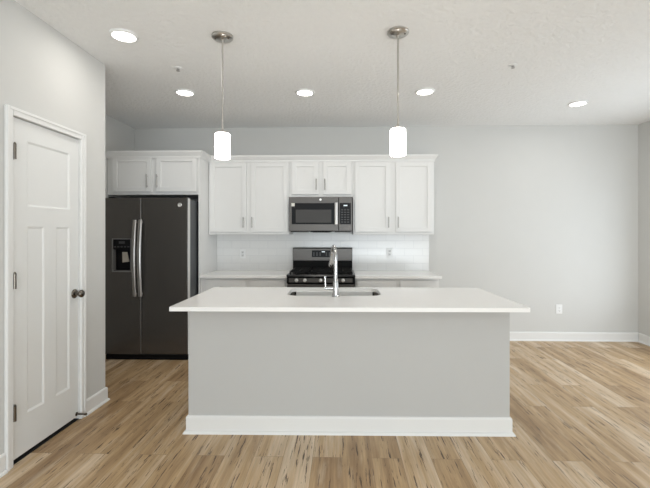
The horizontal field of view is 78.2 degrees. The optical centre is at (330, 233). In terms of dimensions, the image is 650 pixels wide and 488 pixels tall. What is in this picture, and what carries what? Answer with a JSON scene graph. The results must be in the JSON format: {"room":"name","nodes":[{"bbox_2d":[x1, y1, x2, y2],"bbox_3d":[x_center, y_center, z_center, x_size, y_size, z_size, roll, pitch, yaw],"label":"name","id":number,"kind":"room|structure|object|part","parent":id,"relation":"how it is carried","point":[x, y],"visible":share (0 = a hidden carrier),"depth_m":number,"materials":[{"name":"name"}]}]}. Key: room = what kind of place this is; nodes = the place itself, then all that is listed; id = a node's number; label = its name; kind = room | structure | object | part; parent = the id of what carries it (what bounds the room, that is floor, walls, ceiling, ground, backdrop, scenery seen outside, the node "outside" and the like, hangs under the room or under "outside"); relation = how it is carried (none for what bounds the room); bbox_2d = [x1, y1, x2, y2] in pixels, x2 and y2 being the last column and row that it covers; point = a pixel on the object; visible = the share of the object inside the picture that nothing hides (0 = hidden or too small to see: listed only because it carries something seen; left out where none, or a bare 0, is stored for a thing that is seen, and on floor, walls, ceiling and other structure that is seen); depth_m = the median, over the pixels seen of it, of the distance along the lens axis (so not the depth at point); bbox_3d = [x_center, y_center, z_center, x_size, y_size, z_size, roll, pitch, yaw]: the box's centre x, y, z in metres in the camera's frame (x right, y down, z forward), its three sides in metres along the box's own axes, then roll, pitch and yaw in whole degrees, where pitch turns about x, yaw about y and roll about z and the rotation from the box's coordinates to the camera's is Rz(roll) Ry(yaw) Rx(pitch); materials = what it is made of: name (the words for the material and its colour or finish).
{"room":"kitchen","nodes":[
{"label":"kitchen","id":0,"kind":"room"},
{"bbox_2d":[0,0,104,454],"bbox_3d":[-2.392,-0.005,-0.126,0.906,2.743,6.814,0,0,2],"label":"wall","id":1,"kind":"structure","parent":0,"point":[44,74],"depth_m":2.75,"materials":[{"name":"beige paint"}]},
{"bbox_2d":[0,453,7,477],"bbox_3d":[-1.939,1.310,-0.630,0.026,0.112,5.832,0,0,2],"label":"baseboard","id":2,"kind":"structure","parent":1,"relation":"attached to","point":[3,471],"depth_m":2.26,"materials":[{"name":"white paint"}]},
{"bbox_2d":[4,104,85,471],"bbox_3d":[-1.909,0.314,2.642,0.143,2.105,0.705,0,0,2],"label":"door frame","id":3,"kind":"structure","parent":1,"relation":"attached to","point":[10,111],"depth_m":2.33,"materials":[{"name":"white paint"}]},
{"bbox_2d":[13,117,86,459],"bbox_3d":[-1.846,0.326,2.636,0.112,2.027,0.610,0,0,2],"label":"door","id":4,"kind":"structure","parent":1,"relation":"in","point":[45,161],"depth_m":2.60,"materials":[{"name":"white paint"}]},
{"bbox_3d":[-1.826,0.436,2.898,0.068,0.066,0.066,0,0,2],"label":"knob","id":5,"kind":"part","parent":4,"relation":"part of","materials":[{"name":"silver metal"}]},
{"bbox_2d":[86,387,109,415],"bbox_3d":[-2.127,1.310,3.152,0.612,0.112,0.298,0,0,2],"label":"baseboard","id":6,"kind":"structure","parent":1,"relation":"attached to","point":[98,399],"depth_m":3.13,"materials":[{"name":"white paint"}]},
{"bbox_2d":[105,114,134,197],"bbox_3d":[-2.349,-0.005,3.545,0.786,2.743,3.395,0,0,2],"label":"wall","id":7,"kind":"structure","parent":0,"point":[119,136],"depth_m":4.82,"materials":[{"name":"beige paint"}]},
{"bbox_2d":[0,341,649,487],"bbox_3d":[0.537,1.426,0.773,6.710,0.120,9.015,0,0,2],"label":"floor","id":8,"kind":"structure","parent":0,"point":[580,410],"depth_m":2.58,"materials":[{"name":"wood"}]},
{"bbox_2d":[13,418,78,464],"bbox_3d":[-1.933,1.363,2.643,0.136,0.005,0.607,0,0,2],"label":"threshold","id":9,"kind":"object","parent":8,"relation":"on","point":[62,428],"visible":0.27,"depth_m":2.62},
{"bbox_2d":[105,197,198,359],"bbox_3d":[-1.983,0.482,4.725,0.912,1.762,0.954,0,0,2],"label":"refrigerator","id":10,"kind":"object","parent":8,"relation":"on","point":[152,244],"visible":0.94,"depth_m":4.32,"materials":[{"name":"grey metal"}]},
{"bbox_3d":[-2.263,0.232,4.358,0.191,0.336,0.062,0,0,2],"label":"control panel","id":11,"kind":"part","parent":10,"relation":"part of","materials":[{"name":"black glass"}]},
{"bbox_3d":[-2.252,0.459,4.361,0.395,1.690,0.068,0,0,2],"label":"freezer door","id":12,"kind":"part","parent":10,"relation":"part of","materials":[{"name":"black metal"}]},
{"bbox_3d":[-2.107,0.264,4.288,0.043,0.823,0.074,0,0,2],"label":"handle","id":13,"kind":"part","parent":10,"relation":"part of","materials":[{"name":"metal"}]},
{"bbox_3d":[-2.047,0.264,4.286,0.043,0.823,0.074,0,0,2],"label":"handle","id":14,"kind":"part","parent":10,"relation":"part of","materials":[{"name":"metal"}]},
{"bbox_3d":[-1.794,0.459,4.348,0.508,1.690,0.068,0,0,2],"label":"door","id":15,"kind":"part","parent":10,"relation":"part of","materials":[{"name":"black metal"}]},
{"bbox_2d":[199,158,216,293],"bbox_3d":[-1.503,0.235,4.903,0.017,2.262,0.628,0,0,2],"label":"end panel","id":16,"kind":"object","parent":8,"relation":"on","point":[207,242],"visible":0.32,"depth_m":4.78,"materials":[{"name":"white paint"}]},
{"bbox_2d":[201,278,286,292],"bbox_3d":[-0.994,0.940,4.875,0.999,0.853,0.657,0,0,2],"label":"base cabinet","id":17,"kind":"object","parent":8,"relation":"on","point":[206,283],"visible":0.09,"depth_m":4.59,"materials":[{"name":"white paint"}]},
{"bbox_3d":[-1.207,0.605,4.599,0.462,0.142,0.020,0,0,2],"label":"drawer","id":18,"kind":"part","parent":17,"relation":"part of","materials":[{"name":"white paint"}]},
{"bbox_2d":[199,270,290,277],"bbox_3d":[-0.993,0.494,4.873,1.001,0.032,0.641,0,0,2],"label":"countertop","id":19,"kind":"structure","parent":17,"relation":"on","point":[218,273],"depth_m":4.66,"materials":[{"name":"white stone"}]},
{"bbox_3d":[-0.728,0.605,4.586,0.401,0.142,0.020,0,0,2],"label":"drawer","id":20,"kind":"part","parent":17,"relation":"part of","materials":[{"name":"white paint"}]},
{"bbox_2d":[286,248,354,286],"bbox_3d":[-0.109,0.773,4.795,0.774,1.186,0.746,0,0,2],"label":"gas range","id":21,"kind":"object","parent":8,"relation":"on","point":[310,265],"visible":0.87,"depth_m":4.80,"materials":[{"name":"black metal"}]},
{"bbox_3d":[-0.115,0.851,4.500,0.756,0.560,0.045,0,0,2],"label":"oven door","id":22,"kind":"part","parent":21,"relation":"part of","materials":[{"name":"metal"}]},
{"bbox_2d":[286,270,354,276],"bbox_3d":[-0.107,0.475,4.787,0.770,0.026,0.606,0,0,2],"label":"cooktop","id":23,"kind":"object","parent":21,"relation":"in","point":[294,273],"depth_m":4.55,"materials":[{"name":"black metal"}]},
{"bbox_2d":[287,283,354,286],"bbox_3d":[-0.106,0.930,4.846,0.762,0.872,0.643,0,0,2],"label":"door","id":24,"kind":"structure","parent":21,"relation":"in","point":[287,283],"depth_m":4.53,"materials":[{"name":"black metal"}]},
{"bbox_2d":[183,291,515,436],"bbox_3d":[0.122,0.929,3.060,2.264,0.873,0.745,0,0,2],"label":"kitchen island","id":25,"kind":"object","parent":8,"relation":"on","point":[250,373],"visible":0.89,"depth_m":2.73,"materials":[{"name":"grey paint"}]},
{"bbox_3d":[0.122,1.307,3.059,2.229,0.118,0.708,0,0,2],"label":"island baseboard","id":26,"kind":"part","parent":25,"relation":"part of","materials":[{"name":"white paint"}]},
{"bbox_2d":[169,287,529,311],"bbox_3d":[0.117,0.479,2.988,2.287,0.026,0.976,0,0,2],"label":"island countertop","id":27,"kind":"structure","parent":25,"relation":"on","point":[238,299],"depth_m":2.74,"materials":[{"name":"white stone"}]},
{"bbox_2d":[324,245,338,296],"bbox_3d":[0.009,0.276,3.045,0.112,0.380,0.240,0,0,2],"label":"faucet","id":28,"kind":"object","parent":27,"relation":"on","point":[333,254],"visible":1,"depth_m":2.94,"materials":[{"name":"silver metal"}]},
{"bbox_3d":[-0.015,0.366,2.955,0.069,0.101,0.026,0,0,2],"label":"lever handle","id":29,"kind":"part","parent":28,"relation":"part of","materials":[{"name":"silver metal"}]},
{"bbox_3d":[0.021,0.221,3.034,0.027,0.270,0.188,0,0,-9],"label":"spout","id":30,"kind":"part","parent":28,"relation":"part of","materials":[{"name":"silver metal"}]},
{"bbox_2d":[290,292,378,295],"bbox_3d":[0.025,0.593,3.203,0.768,0.200,0.469,0,0,2],"label":"sink","id":31,"kind":"object","parent":27,"relation":"in","point":[291,293],"visible":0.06,"depth_m":3.37,"materials":[{"name":"metal"}]},
{"bbox_3d":[0.122,1.357,3.051,2.264,0.019,0.725,0,0,2],"label":"shoe molding","id":32,"kind":"part","parent":25,"relation":"part of","materials":[{"name":"white paint"}]},
{"bbox_2d":[355,279,438,287],"bbox_3d":[0.760,0.940,4.826,0.950,0.853,0.657,0,0,2],"label":"base cabinet","id":33,"kind":"object","parent":8,"relation":"on","point":[412,283],"visible":0.13,"depth_m":4.54,"materials":[{"name":"white paint"}]},
{"bbox_3d":[0.516,0.605,4.551,0.434,0.142,0.020,0,0,2],"label":"drawer","id":34,"kind":"part","parent":33,"relation":"part of","materials":[{"name":"white paint"}]},
{"bbox_2d":[354,271,441,278],"bbox_3d":[0.770,0.494,4.824,0.973,0.032,0.641,0,0,2],"label":"countertop","id":35,"kind":"structure","parent":33,"relation":"on","point":[358,274],"depth_m":4.55,"materials":[{"name":"white stone"}]},
{"bbox_3d":[0.993,0.605,4.538,0.419,0.142,0.020,0,0,2],"label":"drawer","id":36,"kind":"part","parent":33,"relation":"part of","materials":[{"name":"white paint"}]},
{"bbox_2d":[15,0,649,128],"bbox_3d":[0.537,-1.437,0.773,6.710,0.120,9.015,0,0,2],"label":"ceiling","id":37,"kind":"structure","parent":0,"point":[597,52],"depth_m":3.18,"materials":[{"name":"white paint"}]},
{"bbox_2d":[109,28,138,42],"bbox_3d":[-1.436,-1.370,2.775,0.188,0.014,0.188,0,0,2],"label":"recessed light","id":38,"kind":"object","parent":37,"relation":"in","point":[123,35],"visible":1,"depth_m":2.75,"materials":[{"name":"white plastic"}]},
{"bbox_2d":[173,66,182,71],"bbox_3d":[-1.273,-1.364,3.328,0.072,0.026,0.072,0,0,2],"label":"sprinkler","id":39,"kind":"object","parent":37,"relation":"attached to","point":[177,68],"visible":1,"depth_m":3.32,"materials":[{"name":"white plastic"}]},
{"bbox_2d":[175,89,194,95],"bbox_3d":[-1.421,-1.370,3.892,0.188,0.014,0.188,0,0,2],"label":"recessed light","id":40,"kind":"object","parent":37,"relation":"in","point":[183,92],"visible":1,"depth_m":3.87,"materials":[{"name":"white plastic"}]},
{"bbox_2d":[211,31,232,159],"bbox_3d":[-0.756,-0.950,2.789,0.148,0.854,0.148,0,0,2],"label":"pendant lamp","id":41,"kind":"object","parent":37,"relation":"hanging from","point":[222,139],"visible":1,"depth_m":2.75,"materials":[{"name":"white glass"}]},
{"bbox_3d":[-0.756,-1.026,2.789,0.012,0.621,0.012,0,0,2],"label":"rod","id":42,"kind":"part","parent":41,"relation":"part of","materials":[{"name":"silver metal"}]},
{"bbox_3d":[-0.756,-0.610,2.789,0.105,0.173,0.105,0,0,2],"label":"lamp shade","id":43,"kind":"part","parent":41,"relation":"part of","materials":[{"name":"white glass"}]},
{"bbox_2d":[295,89,314,95],"bbox_3d":[-0.253,-1.370,3.893,0.188,0.014,0.188,0,0,2],"label":"recessed light","id":44,"kind":"object","parent":37,"relation":"in","point":[301,92],"visible":1,"depth_m":3.87,"materials":[{"name":"white plastic"}]},
{"bbox_2d":[387,26,408,156],"bbox_3d":[0.456,-0.954,2.726,0.148,0.844,0.148,0,0,2],"label":"pendant lamp","id":45,"kind":"object","parent":37,"relation":"hanging from","point":[398,133],"visible":1,"depth_m":2.69,"materials":[{"name":"white glass"}]},
{"bbox_3d":[0.456,-1.034,2.726,0.012,0.605,0.012,0,0,2],"label":"rod","id":46,"kind":"part","parent":45,"relation":"part of","materials":[{"name":"silver metal"}]},
{"bbox_3d":[0.456,-0.622,2.726,0.105,0.180,0.105,0,0,2],"label":"lamp shade","id":47,"kind":"part","parent":45,"relation":"part of","materials":[{"name":"white glass"}]},
{"bbox_2d":[415,87,434,94],"bbox_3d":[0.908,-1.370,3.865,0.188,0.014,0.188,0,0,2],"label":"recessed light","id":48,"kind":"object","parent":37,"relation":"in","point":[422,91],"visible":1,"depth_m":3.84,"materials":[{"name":"white plastic"}]},
{"bbox_2d":[508,63,517,68],"bbox_3d":[1.487,-1.364,3.269,0.072,0.026,0.072,0,0,2],"label":"sprinkler","id":49,"kind":"object","parent":37,"relation":"attached to","point":[513,65],"visible":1,"depth_m":3.26,"materials":[{"name":"white plastic"}]},
{"bbox_2d":[568,100,588,106],"bbox_3d":[2.606,-1.370,4.221,0.188,0.014,0.188,0,0,2],"label":"recessed light","id":50,"kind":"object","parent":37,"relation":"in","point":[579,102],"visible":1,"depth_m":4.20,"materials":[{"name":"white plastic"}]},
{"bbox_2d":[135,125,637,331],"bbox_3d":[0.661,-0.005,5.219,6.710,2.743,0.120,0,0,2],"label":"wall","id":51,"kind":"structure","parent":0,"point":[538,218],"depth_m":5.11,"materials":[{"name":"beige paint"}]},
{"bbox_2d":[108,158,198,198],"bbox_3d":[-2.047,-0.672,4.900,1.069,0.447,0.667,0,0,2],"label":"upper cabinet","id":52,"kind":"object","parent":51,"relation":"attached to","point":[127,177],"visible":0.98,"depth_m":4.61,"materials":[{"name":"white paint"}]},
{"bbox_3d":[-2.295,-0.681,4.619,0.458,0.401,0.022,0,0,2],"label":"cabinet door","id":53,"kind":"part","parent":52,"relation":"part of","materials":[{"name":"white paint"}]},
{"bbox_3d":[-1.777,-0.681,4.604,0.474,0.401,0.022,0,0,2],"label":"cabinet door","id":54,"kind":"part","parent":52,"relation":"part of","materials":[{"name":"white paint"}]},
{"bbox_2d":[209,162,292,233],"bbox_3d":[-0.996,-0.442,5.010,0.990,0.908,0.387,0,0,2],"label":"upper cabinet","id":55,"kind":"object","parent":51,"relation":"attached to","point":[244,197],"visible":0.99,"depth_m":4.86,"materials":[{"name":"white paint"}]},
{"bbox_3d":[-1.252,-0.441,4.870,0.449,0.844,0.022,0,0,2],"label":"cabinet door","id":56,"kind":"part","parent":55,"relation":"part of","materials":[{"name":"white paint"}]},
{"bbox_3d":[-0.746,-0.441,4.856,0.450,0.844,0.022,0,0,2],"label":"cabinet door","id":57,"kind":"part","parent":55,"relation":"part of","materials":[{"name":"white paint"}]},
{"bbox_2d":[290,162,352,197],"bbox_3d":[-0.115,-0.668,4.986,0.768,0.456,0.387,0,0,2],"label":"upper cabinet","id":58,"kind":"object","parent":51,"relation":"attached to","point":[307,179],"visible":0.99,"depth_m":4.84,"materials":[{"name":"white paint"}]},
{"bbox_3d":[-0.314,-0.667,4.844,0.325,0.391,0.022,0,0,2],"label":"cabinet door","id":59,"kind":"part","parent":58,"relation":"part of","materials":[{"name":"white paint"}]},
{"bbox_2d":[289,197,351,232],"bbox_3d":[-0.119,-0.224,4.938,0.753,0.424,0.463,0,0,2],"label":"microwave","id":60,"kind":"object","parent":58,"relation":"attached to","point":[306,214],"visible":1,"depth_m":4.76,"materials":[{"name":"metal"}]},
{"bbox_3d":[-0.192,-0.236,4.761,0.555,0.252,0.005,0,0,2],"label":"door glass","id":61,"kind":"part","parent":60,"relation":"part of","materials":[{"name":"black glass"}]},
{"bbox_3d":[0.062,-0.236,4.727,0.037,0.258,0.051,0,0,2],"label":"handle","id":62,"kind":"part","parent":60,"relation":"part of","materials":[{"name":"silver metal"}]},
{"bbox_3d":[0.170,-0.236,4.751,0.134,0.252,0.005,0,0,2],"label":"control panel","id":63,"kind":"part","parent":60,"relation":"part of","materials":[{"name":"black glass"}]},
{"bbox_3d":[0.072,-0.667,4.833,0.336,0.391,0.022,0,0,2],"label":"cabinet door","id":64,"kind":"part","parent":58,"relation":"part of","materials":[{"name":"white paint"}]},
{"bbox_2d":[217,232,428,270],"bbox_3d":[-0.114,0.024,5.175,2.741,0.916,0.010,0,0,2],"label":"backsplash","id":65,"kind":"structure","parent":51,"relation":"attached to","point":[263,252],"depth_m":5.17,"materials":[{"name":"white tile"}]},
{"bbox_2d":[240,249,245,257],"bbox_3d":[-1.146,0.264,5.194,0.072,0.115,0.009,0,0,2],"label":"wall outlet","id":66,"kind":"object","parent":65,"relation":"attached to","point":[242,251],"visible":1,"depth_m":5.19,"materials":[{"name":"white plastic"}]},
{"bbox_2d":[387,248,391,256],"bbox_3d":[0.754,0.248,5.141,0.072,0.115,0.009,0,0,2],"label":"wall outlet","id":67,"kind":"object","parent":65,"relation":"attached to","point":[389,250],"visible":1,"depth_m":5.14,"materials":[{"name":"white plastic"}]},
{"bbox_2d":[352,161,433,233],"bbox_3d":[0.757,-0.442,4.961,0.972,0.908,0.387,0,0,2],"label":"upper cabinet","id":68,"kind":"object","parent":51,"relation":"attached to","point":[388,197],"visible":0.99,"depth_m":4.81,"materials":[{"name":"white paint"}]},
{"bbox_2d":[105,150,437,161],"bbox_3d":[-0.646,-0.907,4.799,3.915,0.078,0.373,0,0,-5],"label":"crown molding","id":69,"kind":"structure","parent":68,"relation":"on","point":[201,154],"depth_m":4.81,"materials":[{"name":"white paint"}]},
{"bbox_3d":[0.501,-0.441,4.821,0.423,0.844,0.022,0,0,2],"label":"cabinet door","id":70,"kind":"part","parent":68,"relation":"part of","materials":[{"name":"white paint"}]},
{"bbox_3d":[0.996,-0.441,4.807,0.430,0.844,0.022,0,0,2],"label":"cabinet door","id":71,"kind":"part","parent":68,"relation":"part of","materials":[{"name":"white paint"}]},
{"bbox_2d":[556,304,561,313],"bbox_3d":[2.904,0.962,5.091,0.078,0.118,0.009,0,0,2],"label":"wall outlet","id":72,"kind":"object","parent":51,"relation":"attached to","point":[558,306],"visible":1,"depth_m":5.09,"materials":[{"name":"white plastic"}]},
{"bbox_2d":[510,332,638,341],"bbox_3d":[2.583,1.310,5.092,2.620,0.112,0.026,0,0,2],"label":"baseboard","id":73,"kind":"structure","parent":51,"relation":"attached to","point":[514,336],"depth_m":5.08,"materials":[{"name":"white paint"}]},
{"bbox_2d":[638,121,649,335],"bbox_3d":[3.830,-0.005,0.681,0.120,2.743,8.775,0,0,2],"label":"wall","id":74,"kind":"structure","parent":0,"point":[644,128],"depth_m":4.96,"materials":[{"name":"beige paint"}]},
{"bbox_2d":[638,333,649,345],"bbox_3d":[3.872,1.310,4.778,0.026,0.112,0.528,0,0,2],"label":"baseboard","id":75,"kind":"structure","parent":74,"relation":"attached to","point":[644,339],"depth_m":4.95,"materials":[{"name":"white paint"}]}
]}

